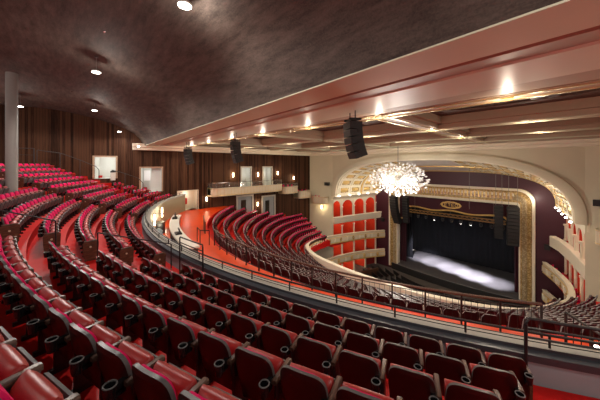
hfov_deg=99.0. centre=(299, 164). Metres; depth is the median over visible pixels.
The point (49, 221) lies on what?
seat
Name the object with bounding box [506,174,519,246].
speaker
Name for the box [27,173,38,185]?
seat
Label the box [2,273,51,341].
seat
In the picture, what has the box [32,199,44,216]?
seat
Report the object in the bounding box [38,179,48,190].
seat
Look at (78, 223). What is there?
seat
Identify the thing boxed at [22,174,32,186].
seat
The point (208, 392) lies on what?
seat cushion
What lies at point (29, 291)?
cushion
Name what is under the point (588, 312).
seats
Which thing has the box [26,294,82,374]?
seat
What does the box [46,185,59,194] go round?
seat
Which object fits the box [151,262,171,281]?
seat
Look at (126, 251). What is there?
seat
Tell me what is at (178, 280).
seat
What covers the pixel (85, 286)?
seat
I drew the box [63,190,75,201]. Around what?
seat
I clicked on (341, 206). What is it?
column
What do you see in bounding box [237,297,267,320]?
seat
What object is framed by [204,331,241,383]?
seat back
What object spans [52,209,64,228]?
seat
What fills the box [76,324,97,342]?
cushion
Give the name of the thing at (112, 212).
seat
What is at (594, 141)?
crown molding
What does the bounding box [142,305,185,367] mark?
seat
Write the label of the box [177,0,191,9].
pendant light
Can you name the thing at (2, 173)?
seat
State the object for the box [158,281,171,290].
seat cushion
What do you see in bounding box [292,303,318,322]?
seat
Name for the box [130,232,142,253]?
seat
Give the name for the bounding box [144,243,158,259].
seat
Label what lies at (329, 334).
seat
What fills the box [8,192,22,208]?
seat
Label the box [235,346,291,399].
seat
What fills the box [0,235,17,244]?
seat
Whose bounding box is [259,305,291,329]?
seat
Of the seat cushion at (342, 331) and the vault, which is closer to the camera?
the seat cushion at (342, 331)
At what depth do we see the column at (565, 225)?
29.14 m
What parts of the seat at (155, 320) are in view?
armrest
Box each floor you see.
[0,175,599,399]
[163,205,599,345]
[355,263,514,307]
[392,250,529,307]
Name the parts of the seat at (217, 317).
armrest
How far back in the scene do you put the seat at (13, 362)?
1.88 m
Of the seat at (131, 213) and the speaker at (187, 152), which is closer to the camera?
the seat at (131, 213)
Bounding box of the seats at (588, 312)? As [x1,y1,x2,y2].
[212,205,599,337]
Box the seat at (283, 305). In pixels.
[270,296,292,313]
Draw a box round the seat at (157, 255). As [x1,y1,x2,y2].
[149,247,165,266]
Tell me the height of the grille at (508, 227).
0.342 m
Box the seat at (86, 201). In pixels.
[80,195,90,208]
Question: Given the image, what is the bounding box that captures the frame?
[389,183,535,306]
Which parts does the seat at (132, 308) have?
armrest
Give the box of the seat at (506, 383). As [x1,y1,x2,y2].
[468,363,525,399]
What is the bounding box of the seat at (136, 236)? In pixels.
[133,235,142,256]
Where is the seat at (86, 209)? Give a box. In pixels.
[85,208,94,225]
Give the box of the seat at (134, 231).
[127,228,138,246]
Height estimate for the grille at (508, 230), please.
0.341 m
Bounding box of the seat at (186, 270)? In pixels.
[179,264,200,279]
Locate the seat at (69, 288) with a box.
[52,251,81,293]
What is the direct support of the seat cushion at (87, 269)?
on the seat at (75, 278)
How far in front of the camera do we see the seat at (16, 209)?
9.73 m
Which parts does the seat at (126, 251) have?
panel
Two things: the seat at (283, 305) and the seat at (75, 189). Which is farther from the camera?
the seat at (75, 189)
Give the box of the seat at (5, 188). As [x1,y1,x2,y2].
[0,184,8,193]
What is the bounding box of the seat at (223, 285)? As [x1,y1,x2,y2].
[218,278,240,294]
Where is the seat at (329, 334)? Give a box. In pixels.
[314,322,349,349]
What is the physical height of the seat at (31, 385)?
0.870 m
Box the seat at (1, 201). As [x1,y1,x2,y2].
[0,200,4,209]
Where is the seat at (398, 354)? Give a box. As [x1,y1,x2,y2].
[384,342,423,378]
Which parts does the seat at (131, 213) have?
panel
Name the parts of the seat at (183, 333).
armrest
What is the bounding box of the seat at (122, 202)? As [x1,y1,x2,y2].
[121,201,128,213]
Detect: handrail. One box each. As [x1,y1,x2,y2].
[0,210,56,246]
[1,170,47,194]
[38,150,98,169]
[82,196,133,216]
[97,232,171,268]
[145,192,599,352]
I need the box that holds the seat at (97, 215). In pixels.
[91,204,100,219]
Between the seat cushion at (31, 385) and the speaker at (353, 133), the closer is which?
the seat cushion at (31, 385)
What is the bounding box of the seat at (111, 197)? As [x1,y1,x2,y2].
[110,196,116,207]
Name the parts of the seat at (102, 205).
panel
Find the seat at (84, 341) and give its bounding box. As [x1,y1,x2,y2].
[69,322,130,399]
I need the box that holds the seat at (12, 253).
[0,247,23,293]
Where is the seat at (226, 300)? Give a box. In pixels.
[217,290,246,313]
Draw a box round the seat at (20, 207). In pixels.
[17,205,32,227]
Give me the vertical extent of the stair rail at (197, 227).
0.980 m
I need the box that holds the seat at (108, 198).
[107,197,114,208]
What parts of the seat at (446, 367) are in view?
armrest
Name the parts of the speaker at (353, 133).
flying frame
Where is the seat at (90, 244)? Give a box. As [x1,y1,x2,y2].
[78,233,96,261]
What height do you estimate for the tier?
3.594 m
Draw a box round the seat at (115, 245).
[111,237,127,258]
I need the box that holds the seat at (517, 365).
[484,352,533,399]
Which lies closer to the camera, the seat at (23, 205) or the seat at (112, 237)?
the seat at (112, 237)
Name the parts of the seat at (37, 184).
panel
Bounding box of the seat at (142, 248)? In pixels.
[140,240,153,259]
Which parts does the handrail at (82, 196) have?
rail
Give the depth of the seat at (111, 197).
19.14 m
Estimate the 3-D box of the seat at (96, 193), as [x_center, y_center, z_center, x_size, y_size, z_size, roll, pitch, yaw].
[-14.946,2.405,18.910,0.520,0.870,0.572,0,0,-20]
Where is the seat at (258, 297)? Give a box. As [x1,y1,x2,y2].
[251,290,271,306]
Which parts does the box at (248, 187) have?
glass panel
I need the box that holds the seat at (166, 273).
[161,267,183,287]
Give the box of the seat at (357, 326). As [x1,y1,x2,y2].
[345,318,375,337]
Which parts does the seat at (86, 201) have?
panel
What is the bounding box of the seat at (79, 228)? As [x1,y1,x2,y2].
[75,227,92,252]
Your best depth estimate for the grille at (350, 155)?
9.71 m
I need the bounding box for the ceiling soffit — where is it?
[145,0,599,146]
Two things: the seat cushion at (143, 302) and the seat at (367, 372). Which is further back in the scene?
the seat cushion at (143, 302)
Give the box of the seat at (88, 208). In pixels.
[86,207,95,223]
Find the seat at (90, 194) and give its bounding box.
[89,193,96,204]
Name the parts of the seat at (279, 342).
armrest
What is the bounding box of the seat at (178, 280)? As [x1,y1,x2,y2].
[172,272,195,292]
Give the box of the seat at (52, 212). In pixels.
[50,211,62,231]
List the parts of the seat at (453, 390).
armrest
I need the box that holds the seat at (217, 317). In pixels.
[204,303,241,338]
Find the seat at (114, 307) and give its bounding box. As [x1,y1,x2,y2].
[104,285,141,340]
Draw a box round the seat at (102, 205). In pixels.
[96,200,106,213]
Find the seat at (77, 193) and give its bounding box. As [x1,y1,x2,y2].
[70,189,78,198]
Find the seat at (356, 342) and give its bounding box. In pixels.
[347,332,384,393]
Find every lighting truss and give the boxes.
[409,209,505,224]
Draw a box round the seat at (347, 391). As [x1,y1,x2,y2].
[336,381,402,399]
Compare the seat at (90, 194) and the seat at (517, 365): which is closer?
the seat at (517, 365)
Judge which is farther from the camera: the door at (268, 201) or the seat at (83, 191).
the door at (268, 201)
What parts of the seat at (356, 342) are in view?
armrest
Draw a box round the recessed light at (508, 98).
[501,97,513,100]
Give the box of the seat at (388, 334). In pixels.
[375,326,406,357]
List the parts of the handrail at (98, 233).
post, rail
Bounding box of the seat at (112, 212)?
[106,209,118,224]
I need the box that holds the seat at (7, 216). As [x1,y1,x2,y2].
[0,214,21,224]
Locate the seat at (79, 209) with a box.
[71,199,82,213]
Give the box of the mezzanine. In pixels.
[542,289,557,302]
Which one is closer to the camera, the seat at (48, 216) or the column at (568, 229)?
the seat at (48, 216)
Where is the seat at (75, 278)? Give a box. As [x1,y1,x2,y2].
[66,262,98,309]
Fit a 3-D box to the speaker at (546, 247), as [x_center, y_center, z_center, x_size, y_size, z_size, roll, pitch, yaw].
[29.140,9.700,30.177,0.400,0.600,0.500,0,0,-43]
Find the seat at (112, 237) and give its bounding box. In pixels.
[108,235,123,256]
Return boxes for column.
[5,72,17,191]
[341,206,342,265]
[353,205,354,270]
[364,203,366,266]
[374,202,376,263]
[563,224,567,298]
[567,228,571,282]
[572,234,577,292]
[578,241,583,302]
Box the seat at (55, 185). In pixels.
[54,184,63,195]
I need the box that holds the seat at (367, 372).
[339,349,386,395]
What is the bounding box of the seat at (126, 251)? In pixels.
[115,240,133,265]
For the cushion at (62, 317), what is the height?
0.631 m
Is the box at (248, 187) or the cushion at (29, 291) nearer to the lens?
the cushion at (29, 291)
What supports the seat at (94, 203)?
on the floor at (30, 245)
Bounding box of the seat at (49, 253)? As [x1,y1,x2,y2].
[43,241,69,278]
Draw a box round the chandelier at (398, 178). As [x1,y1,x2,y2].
[368,162,429,195]
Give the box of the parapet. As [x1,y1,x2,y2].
[141,194,599,398]
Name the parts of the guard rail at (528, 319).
post, rail, rail, rail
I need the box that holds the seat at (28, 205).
[24,202,38,222]
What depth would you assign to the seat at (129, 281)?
5.77 m
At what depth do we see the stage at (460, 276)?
39.39 m
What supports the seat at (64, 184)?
on the floor at (30, 245)
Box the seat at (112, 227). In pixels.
[102,224,115,244]
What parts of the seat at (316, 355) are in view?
armrest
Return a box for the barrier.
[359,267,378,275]
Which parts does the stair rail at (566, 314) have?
post, rail, post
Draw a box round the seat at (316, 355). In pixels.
[297,336,342,378]
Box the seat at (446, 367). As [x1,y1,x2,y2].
[425,352,471,395]
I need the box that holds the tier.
[305,230,575,308]
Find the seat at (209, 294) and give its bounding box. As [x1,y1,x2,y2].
[200,284,227,305]
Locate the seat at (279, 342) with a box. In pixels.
[261,324,303,364]
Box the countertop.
[169,215,199,253]
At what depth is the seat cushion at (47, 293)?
3.60 m
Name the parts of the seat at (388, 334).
armrest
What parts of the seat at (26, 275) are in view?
armrest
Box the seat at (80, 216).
[75,215,89,222]
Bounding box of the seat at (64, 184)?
[63,183,71,195]
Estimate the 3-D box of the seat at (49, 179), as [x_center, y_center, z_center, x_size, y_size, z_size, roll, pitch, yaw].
[-17.596,1.355,18.119,0.520,0.870,0.572,0,0,-20]
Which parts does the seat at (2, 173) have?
panel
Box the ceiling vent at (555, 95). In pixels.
[530,94,559,99]
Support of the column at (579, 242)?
on the floor at (358, 268)
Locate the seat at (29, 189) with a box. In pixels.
[28,188,39,198]
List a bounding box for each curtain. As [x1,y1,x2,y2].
[400,219,405,261]
[406,207,412,257]
[515,246,518,292]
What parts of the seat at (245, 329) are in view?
armrest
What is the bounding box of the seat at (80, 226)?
[74,225,90,248]
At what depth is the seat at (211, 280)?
7.02 m
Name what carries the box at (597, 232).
attached to the wall at (592, 153)
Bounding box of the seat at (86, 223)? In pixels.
[74,220,89,228]
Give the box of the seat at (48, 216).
[42,215,59,222]
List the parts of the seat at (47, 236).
panel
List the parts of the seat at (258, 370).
armrest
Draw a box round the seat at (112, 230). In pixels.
[103,226,116,247]
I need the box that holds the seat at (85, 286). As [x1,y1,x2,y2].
[77,269,110,319]
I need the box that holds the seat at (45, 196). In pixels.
[44,195,55,211]
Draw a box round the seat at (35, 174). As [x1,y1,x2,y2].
[33,173,42,178]
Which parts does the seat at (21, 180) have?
panel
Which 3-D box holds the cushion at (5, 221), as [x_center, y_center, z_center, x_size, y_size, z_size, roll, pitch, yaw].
[-9.196,1.962,8.047,0.191,0.631,0.426,0,0,-44]
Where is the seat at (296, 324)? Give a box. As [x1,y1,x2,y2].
[285,313,318,338]
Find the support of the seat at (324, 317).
on the floor at (30, 245)
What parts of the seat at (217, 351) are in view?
armrest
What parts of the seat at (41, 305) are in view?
armrest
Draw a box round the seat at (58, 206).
[57,205,68,223]
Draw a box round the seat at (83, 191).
[77,188,85,199]
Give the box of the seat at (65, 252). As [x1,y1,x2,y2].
[47,246,74,285]
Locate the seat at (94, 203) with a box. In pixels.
[92,192,99,204]
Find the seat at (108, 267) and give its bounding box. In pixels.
[103,255,126,286]
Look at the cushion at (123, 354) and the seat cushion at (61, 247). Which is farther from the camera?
the seat cushion at (61, 247)
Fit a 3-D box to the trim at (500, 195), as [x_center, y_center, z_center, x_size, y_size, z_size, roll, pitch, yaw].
[22.131,4.000,37.999,0.190,0.800,14.900,0,0,-43]
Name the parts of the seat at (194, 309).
armrest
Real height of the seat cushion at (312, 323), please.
0.420 m
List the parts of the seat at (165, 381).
armrest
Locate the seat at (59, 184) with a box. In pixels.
[58,183,67,195]
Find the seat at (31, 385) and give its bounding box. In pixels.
[0,369,80,399]
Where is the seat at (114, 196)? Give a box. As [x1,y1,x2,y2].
[113,195,119,206]
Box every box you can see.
[207,179,281,196]
[278,182,297,193]
[294,189,310,198]
[312,195,328,204]
[327,248,384,263]
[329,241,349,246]
[333,211,381,223]
[549,236,584,279]
[595,228,599,245]
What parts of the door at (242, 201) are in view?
glass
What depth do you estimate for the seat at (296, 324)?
4.53 m
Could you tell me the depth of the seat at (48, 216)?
10.00 m
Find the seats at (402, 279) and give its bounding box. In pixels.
[359,264,509,306]
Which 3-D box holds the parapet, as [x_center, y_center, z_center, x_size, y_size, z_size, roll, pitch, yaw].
[-4.664,4.240,14.312,6.605,1.920,33.749,0,0,-41]
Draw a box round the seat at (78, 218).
[74,218,89,237]
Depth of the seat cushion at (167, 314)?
3.68 m
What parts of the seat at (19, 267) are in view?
armrest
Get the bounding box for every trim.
[310,233,567,297]
[331,153,587,225]
[400,186,513,198]
[450,88,599,109]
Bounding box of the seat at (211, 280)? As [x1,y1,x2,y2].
[204,273,218,288]
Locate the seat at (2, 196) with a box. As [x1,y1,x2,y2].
[0,194,13,214]
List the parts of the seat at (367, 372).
armrest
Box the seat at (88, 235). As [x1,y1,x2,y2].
[76,230,94,256]
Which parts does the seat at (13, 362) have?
armrest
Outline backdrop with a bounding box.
[413,207,514,273]
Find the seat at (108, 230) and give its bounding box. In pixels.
[104,229,118,251]
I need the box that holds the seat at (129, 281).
[122,266,147,295]
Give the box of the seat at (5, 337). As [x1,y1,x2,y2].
[0,326,16,347]
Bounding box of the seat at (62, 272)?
[58,256,89,301]
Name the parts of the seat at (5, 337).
armrest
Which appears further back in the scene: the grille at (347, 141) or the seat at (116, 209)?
the seat at (116, 209)
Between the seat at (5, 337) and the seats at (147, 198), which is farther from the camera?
the seats at (147, 198)
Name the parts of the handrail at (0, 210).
rail, post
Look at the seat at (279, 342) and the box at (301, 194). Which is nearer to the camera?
the seat at (279, 342)
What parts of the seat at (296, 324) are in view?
armrest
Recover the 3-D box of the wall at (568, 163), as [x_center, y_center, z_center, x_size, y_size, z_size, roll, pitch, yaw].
[14.264,1.300,30.680,0.001,7.200,27.000,0,0,-43]
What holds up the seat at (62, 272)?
on the floor at (30, 245)
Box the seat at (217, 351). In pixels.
[197,331,249,399]
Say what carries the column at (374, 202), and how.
on the floor at (358, 268)
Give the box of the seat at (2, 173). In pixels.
[0,168,4,178]
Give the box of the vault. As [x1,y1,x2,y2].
[336,159,574,222]
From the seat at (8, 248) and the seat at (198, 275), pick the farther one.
the seat at (198, 275)
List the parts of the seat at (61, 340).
armrest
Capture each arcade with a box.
[334,195,375,215]
[566,215,584,259]
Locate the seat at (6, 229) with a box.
[0,217,19,240]
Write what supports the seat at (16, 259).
on the floor at (30, 245)
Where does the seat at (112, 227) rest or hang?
on the floor at (30, 245)
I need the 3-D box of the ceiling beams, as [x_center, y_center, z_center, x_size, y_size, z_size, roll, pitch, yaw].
[6.331,-2.410,23.779,22.815,0.700,44.000,0,0,-43]
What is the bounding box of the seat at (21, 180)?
[18,174,27,187]
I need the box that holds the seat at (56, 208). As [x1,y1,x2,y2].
[55,207,66,226]
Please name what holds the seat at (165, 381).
on the floor at (30, 245)
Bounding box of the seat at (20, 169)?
[19,168,29,174]
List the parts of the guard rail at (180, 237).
post, rail, post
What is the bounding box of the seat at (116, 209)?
[112,205,122,218]
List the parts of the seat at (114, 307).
armrest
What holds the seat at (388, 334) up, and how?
on the floor at (30, 245)
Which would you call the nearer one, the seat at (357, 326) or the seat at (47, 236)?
the seat at (357, 326)
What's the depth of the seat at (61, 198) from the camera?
14.80 m
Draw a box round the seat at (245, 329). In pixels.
[230,313,270,350]
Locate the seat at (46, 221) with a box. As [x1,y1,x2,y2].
[39,220,58,229]
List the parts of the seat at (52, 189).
panel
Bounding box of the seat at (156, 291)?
[147,278,176,310]
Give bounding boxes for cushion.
[0,343,28,380]
[0,384,13,399]
[3,217,8,223]
[3,235,12,240]
[3,240,13,245]
[3,244,15,251]
[5,249,18,257]
[9,255,22,263]
[9,369,63,399]
[14,262,28,271]
[19,269,35,279]
[25,284,37,295]
[27,277,45,288]
[37,287,58,299]
[38,295,52,306]
[51,297,74,312]
[55,308,71,322]
[58,245,66,249]
[62,249,70,254]
[67,254,77,260]
[68,309,94,327]
[74,260,84,266]
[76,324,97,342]
[82,266,93,273]
[90,323,120,344]
[91,272,104,280]
[103,280,118,288]
[105,342,131,365]
[118,288,135,297]
[118,340,153,364]
[135,297,154,307]
[153,360,196,399]
[156,307,178,322]
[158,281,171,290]
[175,288,189,298]
[181,318,207,338]
[189,391,207,399]
[193,296,210,308]
[198,384,238,399]
[215,305,234,319]
[240,314,263,331]
[271,325,297,342]
[278,310,286,319]
[307,319,314,327]
[338,328,344,338]
[349,387,380,398]
[390,363,432,378]
[469,363,477,385]
[485,352,490,365]
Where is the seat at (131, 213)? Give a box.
[129,210,137,222]
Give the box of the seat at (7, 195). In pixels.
[3,193,17,210]
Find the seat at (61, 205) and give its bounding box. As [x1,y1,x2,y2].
[60,204,70,221]
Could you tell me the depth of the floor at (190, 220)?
19.43 m
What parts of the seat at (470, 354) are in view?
armrest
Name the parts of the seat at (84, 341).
armrest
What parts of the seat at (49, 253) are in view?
panel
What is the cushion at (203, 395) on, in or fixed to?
on the seat at (206, 392)
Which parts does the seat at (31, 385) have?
armrest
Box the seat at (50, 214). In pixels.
[44,213,61,223]
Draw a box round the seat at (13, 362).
[0,343,43,392]
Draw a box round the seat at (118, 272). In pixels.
[112,260,136,290]
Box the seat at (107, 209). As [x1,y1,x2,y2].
[104,198,111,210]
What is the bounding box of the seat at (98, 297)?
[89,277,124,329]
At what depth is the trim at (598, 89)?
10.83 m
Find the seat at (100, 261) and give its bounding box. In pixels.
[96,250,118,282]
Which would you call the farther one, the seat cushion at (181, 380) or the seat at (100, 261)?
the seat at (100, 261)
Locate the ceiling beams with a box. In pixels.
[187,79,599,151]
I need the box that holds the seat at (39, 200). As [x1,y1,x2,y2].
[36,198,48,215]
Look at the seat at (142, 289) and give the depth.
5.42 m
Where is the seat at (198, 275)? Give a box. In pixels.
[192,268,212,283]
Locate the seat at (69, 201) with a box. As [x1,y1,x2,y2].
[68,200,78,215]
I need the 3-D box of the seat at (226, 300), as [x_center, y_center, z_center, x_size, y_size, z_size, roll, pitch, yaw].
[-1.499,3.105,5.458,0.572,0.870,0.520,0,0,31]
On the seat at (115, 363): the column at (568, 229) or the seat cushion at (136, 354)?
the seat cushion at (136, 354)
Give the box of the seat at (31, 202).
[28,200,41,219]
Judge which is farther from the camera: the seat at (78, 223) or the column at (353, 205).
the column at (353, 205)
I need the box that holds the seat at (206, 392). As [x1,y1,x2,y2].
[178,384,240,399]
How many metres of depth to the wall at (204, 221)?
19.38 m
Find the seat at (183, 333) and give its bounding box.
[167,317,215,384]
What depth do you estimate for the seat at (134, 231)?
12.13 m
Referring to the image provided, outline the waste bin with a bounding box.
[110,171,115,179]
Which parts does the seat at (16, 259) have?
armrest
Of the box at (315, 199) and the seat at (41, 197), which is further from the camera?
the box at (315, 199)
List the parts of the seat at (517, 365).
panel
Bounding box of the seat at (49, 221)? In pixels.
[40,217,59,225]
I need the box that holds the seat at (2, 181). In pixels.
[0,178,4,186]
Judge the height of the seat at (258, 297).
0.870 m
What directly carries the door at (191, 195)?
in the wall at (81, 137)
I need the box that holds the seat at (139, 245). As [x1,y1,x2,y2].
[136,238,149,260]
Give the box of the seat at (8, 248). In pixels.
[0,243,19,282]
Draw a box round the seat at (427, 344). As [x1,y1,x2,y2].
[409,334,444,368]
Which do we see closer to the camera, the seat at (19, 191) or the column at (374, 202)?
the seat at (19, 191)
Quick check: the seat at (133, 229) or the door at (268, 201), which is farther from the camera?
the door at (268, 201)
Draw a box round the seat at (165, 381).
[131,360,208,399]
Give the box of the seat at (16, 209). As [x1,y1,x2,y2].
[13,207,29,230]
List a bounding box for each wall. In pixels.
[0,104,309,221]
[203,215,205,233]
[310,155,333,258]
[333,146,584,201]
[334,197,374,269]
[376,171,565,305]
[566,219,584,300]
[585,146,599,301]
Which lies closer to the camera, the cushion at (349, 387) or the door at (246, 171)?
the cushion at (349, 387)
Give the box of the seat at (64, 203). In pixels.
[63,202,72,219]
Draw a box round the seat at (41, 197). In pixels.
[40,196,51,213]
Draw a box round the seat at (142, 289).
[134,272,161,302]
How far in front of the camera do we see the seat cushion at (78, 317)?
3.01 m
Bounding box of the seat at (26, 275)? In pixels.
[0,265,41,326]
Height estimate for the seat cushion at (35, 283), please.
0.420 m
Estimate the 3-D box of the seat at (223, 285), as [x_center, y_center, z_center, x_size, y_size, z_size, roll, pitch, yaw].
[-1.935,3.455,6.813,0.572,0.870,0.520,0,0,33]
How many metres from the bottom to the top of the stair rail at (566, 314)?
1.035 m
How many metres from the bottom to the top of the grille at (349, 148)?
0.209 m
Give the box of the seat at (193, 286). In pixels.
[185,278,210,299]
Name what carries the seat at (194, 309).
on the floor at (30, 245)
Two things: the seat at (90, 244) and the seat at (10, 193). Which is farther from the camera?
the seat at (10, 193)
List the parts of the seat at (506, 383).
armrest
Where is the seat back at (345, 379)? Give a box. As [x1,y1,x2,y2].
[341,349,380,385]
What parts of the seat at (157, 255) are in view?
panel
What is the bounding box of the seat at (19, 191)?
[18,190,30,203]
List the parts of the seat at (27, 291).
armrest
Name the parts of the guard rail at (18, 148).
post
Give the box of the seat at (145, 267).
[140,257,161,277]
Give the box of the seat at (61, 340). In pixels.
[44,307,103,393]
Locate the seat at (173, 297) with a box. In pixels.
[163,286,195,319]
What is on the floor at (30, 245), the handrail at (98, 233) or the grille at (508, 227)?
the handrail at (98, 233)
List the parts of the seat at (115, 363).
armrest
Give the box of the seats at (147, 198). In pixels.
[45,164,172,206]
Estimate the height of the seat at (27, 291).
0.870 m
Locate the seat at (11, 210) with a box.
[10,209,25,233]
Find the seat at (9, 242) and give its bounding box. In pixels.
[0,240,17,250]
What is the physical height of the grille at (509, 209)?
0.344 m
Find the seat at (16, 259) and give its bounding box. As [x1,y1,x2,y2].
[0,252,27,303]
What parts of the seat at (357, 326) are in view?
armrest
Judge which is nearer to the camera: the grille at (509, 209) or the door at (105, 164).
the door at (105, 164)
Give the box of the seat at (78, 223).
[74,222,89,245]
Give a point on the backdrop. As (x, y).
(474, 244)
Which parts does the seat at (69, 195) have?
panel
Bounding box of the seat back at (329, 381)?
[290,362,333,396]
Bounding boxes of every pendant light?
[91,56,100,73]
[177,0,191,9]
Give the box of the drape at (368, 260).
[366,257,373,264]
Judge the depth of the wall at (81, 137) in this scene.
26.47 m
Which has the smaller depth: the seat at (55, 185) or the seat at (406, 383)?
the seat at (406, 383)
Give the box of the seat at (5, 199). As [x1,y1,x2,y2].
[0,198,9,216]
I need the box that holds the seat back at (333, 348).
[304,336,335,376]
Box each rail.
[18,148,34,164]
[179,236,203,271]
[197,227,209,244]
[214,229,542,337]
[524,317,599,365]
[564,311,599,347]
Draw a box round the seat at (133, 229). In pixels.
[125,225,136,244]
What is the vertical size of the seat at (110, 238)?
0.870 m
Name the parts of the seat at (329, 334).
armrest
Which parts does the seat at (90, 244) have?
panel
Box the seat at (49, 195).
[48,194,58,209]
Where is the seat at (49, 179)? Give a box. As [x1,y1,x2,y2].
[48,178,57,184]
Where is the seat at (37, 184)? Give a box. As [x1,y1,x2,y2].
[30,179,43,189]
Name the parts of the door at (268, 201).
glass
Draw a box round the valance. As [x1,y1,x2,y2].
[400,195,516,220]
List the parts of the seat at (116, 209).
panel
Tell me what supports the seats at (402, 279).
on the floor at (358, 268)
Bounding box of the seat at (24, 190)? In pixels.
[23,189,35,201]
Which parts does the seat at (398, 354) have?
armrest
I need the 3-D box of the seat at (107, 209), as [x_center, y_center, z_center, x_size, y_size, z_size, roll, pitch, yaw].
[-13.645,2.755,18.113,0.520,0.870,0.572,0,0,-23]
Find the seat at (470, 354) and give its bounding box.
[445,343,486,368]
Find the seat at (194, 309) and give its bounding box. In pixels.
[182,294,216,328]
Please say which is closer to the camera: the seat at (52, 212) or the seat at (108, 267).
the seat at (108, 267)
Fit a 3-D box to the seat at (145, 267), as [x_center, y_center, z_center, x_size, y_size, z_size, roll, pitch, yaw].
[-4.366,3.105,7.433,0.624,0.870,0.534,0,0,38]
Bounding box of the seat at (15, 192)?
[13,191,26,206]
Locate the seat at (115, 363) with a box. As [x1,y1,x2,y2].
[96,340,164,399]
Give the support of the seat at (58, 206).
on the floor at (30, 245)
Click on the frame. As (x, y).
(526, 202)
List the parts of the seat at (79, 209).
panel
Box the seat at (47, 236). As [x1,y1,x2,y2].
[38,225,60,251]
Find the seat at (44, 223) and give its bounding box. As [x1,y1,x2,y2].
[38,222,58,232]
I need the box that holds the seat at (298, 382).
[280,362,341,399]
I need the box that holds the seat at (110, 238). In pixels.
[106,231,120,254]
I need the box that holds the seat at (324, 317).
[317,310,346,329]
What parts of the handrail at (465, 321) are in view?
post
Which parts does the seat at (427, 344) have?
armrest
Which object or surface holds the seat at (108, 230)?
on the floor at (30, 245)
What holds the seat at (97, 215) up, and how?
on the floor at (30, 245)
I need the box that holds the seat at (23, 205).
[21,203,35,224]
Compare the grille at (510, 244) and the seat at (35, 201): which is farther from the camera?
the grille at (510, 244)
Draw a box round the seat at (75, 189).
[74,188,81,200]
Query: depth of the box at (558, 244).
25.38 m
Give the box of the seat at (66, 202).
[65,201,75,217]
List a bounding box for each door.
[92,156,117,178]
[139,167,162,191]
[177,190,198,210]
[236,194,253,211]
[241,166,251,181]
[262,166,272,180]
[262,195,275,215]
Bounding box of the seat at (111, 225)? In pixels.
[102,222,114,229]
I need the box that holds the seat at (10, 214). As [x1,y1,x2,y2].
[7,212,23,236]
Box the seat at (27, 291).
[13,283,65,357]
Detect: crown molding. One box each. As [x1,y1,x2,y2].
[132,138,599,155]
[331,191,378,199]
[578,223,589,232]
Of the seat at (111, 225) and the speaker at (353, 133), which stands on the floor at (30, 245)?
the seat at (111, 225)
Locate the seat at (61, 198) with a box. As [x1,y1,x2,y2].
[52,193,63,208]
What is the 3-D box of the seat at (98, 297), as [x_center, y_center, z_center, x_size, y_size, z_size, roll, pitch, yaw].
[-3.476,2.405,4.522,0.572,0.870,0.520,0,0,33]
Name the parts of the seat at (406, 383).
armrest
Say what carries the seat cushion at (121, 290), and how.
on the seat at (114, 307)
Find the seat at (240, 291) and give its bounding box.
[233,284,251,300]
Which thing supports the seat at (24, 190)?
on the floor at (30, 245)
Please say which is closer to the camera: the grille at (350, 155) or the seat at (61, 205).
the grille at (350, 155)
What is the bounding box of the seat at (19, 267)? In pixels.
[0,258,33,314]
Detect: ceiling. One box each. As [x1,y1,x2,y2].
[0,0,562,144]
[253,88,599,138]
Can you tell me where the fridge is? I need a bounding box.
[156,220,164,233]
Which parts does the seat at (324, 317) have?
armrest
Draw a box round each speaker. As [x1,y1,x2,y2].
[183,142,193,164]
[230,133,243,162]
[343,110,367,158]
[389,185,401,223]
[402,196,409,223]
[494,205,502,238]
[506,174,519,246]
[544,244,549,250]
[593,199,599,206]
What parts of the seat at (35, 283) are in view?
armrest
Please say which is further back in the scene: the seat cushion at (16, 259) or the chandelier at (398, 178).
the chandelier at (398, 178)
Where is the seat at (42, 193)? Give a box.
[32,187,44,197]
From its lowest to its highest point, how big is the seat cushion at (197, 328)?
0.420 m
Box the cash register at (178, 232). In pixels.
[174,227,181,234]
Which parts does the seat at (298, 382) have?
armrest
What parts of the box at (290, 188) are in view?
glass panel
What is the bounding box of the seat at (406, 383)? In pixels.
[388,363,441,399]
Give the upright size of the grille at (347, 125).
0.216 m
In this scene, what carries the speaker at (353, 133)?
hanging from the ceiling soffit
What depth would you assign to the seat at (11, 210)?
9.30 m
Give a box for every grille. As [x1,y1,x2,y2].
[343,122,349,129]
[343,130,349,136]
[344,137,350,144]
[346,145,352,151]
[348,153,355,158]
[507,226,518,228]
[507,229,518,232]
[507,232,518,235]
[507,236,518,239]
[507,239,518,242]
[507,243,518,246]
[508,208,518,210]
[508,211,518,214]
[508,215,518,218]
[508,219,518,221]
[508,222,518,225]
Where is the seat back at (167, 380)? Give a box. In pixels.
[142,364,176,399]
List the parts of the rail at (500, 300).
post, post, post, post, post, post, post, post, post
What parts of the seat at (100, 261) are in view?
panel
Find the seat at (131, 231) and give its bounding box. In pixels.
[128,230,140,249]
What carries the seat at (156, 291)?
on the floor at (30, 245)
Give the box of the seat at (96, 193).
[95,192,102,203]
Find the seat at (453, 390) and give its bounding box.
[444,378,501,399]
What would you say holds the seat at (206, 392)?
on the floor at (30, 245)
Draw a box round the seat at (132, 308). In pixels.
[121,294,161,353]
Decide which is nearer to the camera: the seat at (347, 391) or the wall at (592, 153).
the seat at (347, 391)
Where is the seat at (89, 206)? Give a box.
[88,205,97,220]
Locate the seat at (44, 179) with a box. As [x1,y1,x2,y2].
[43,178,52,190]

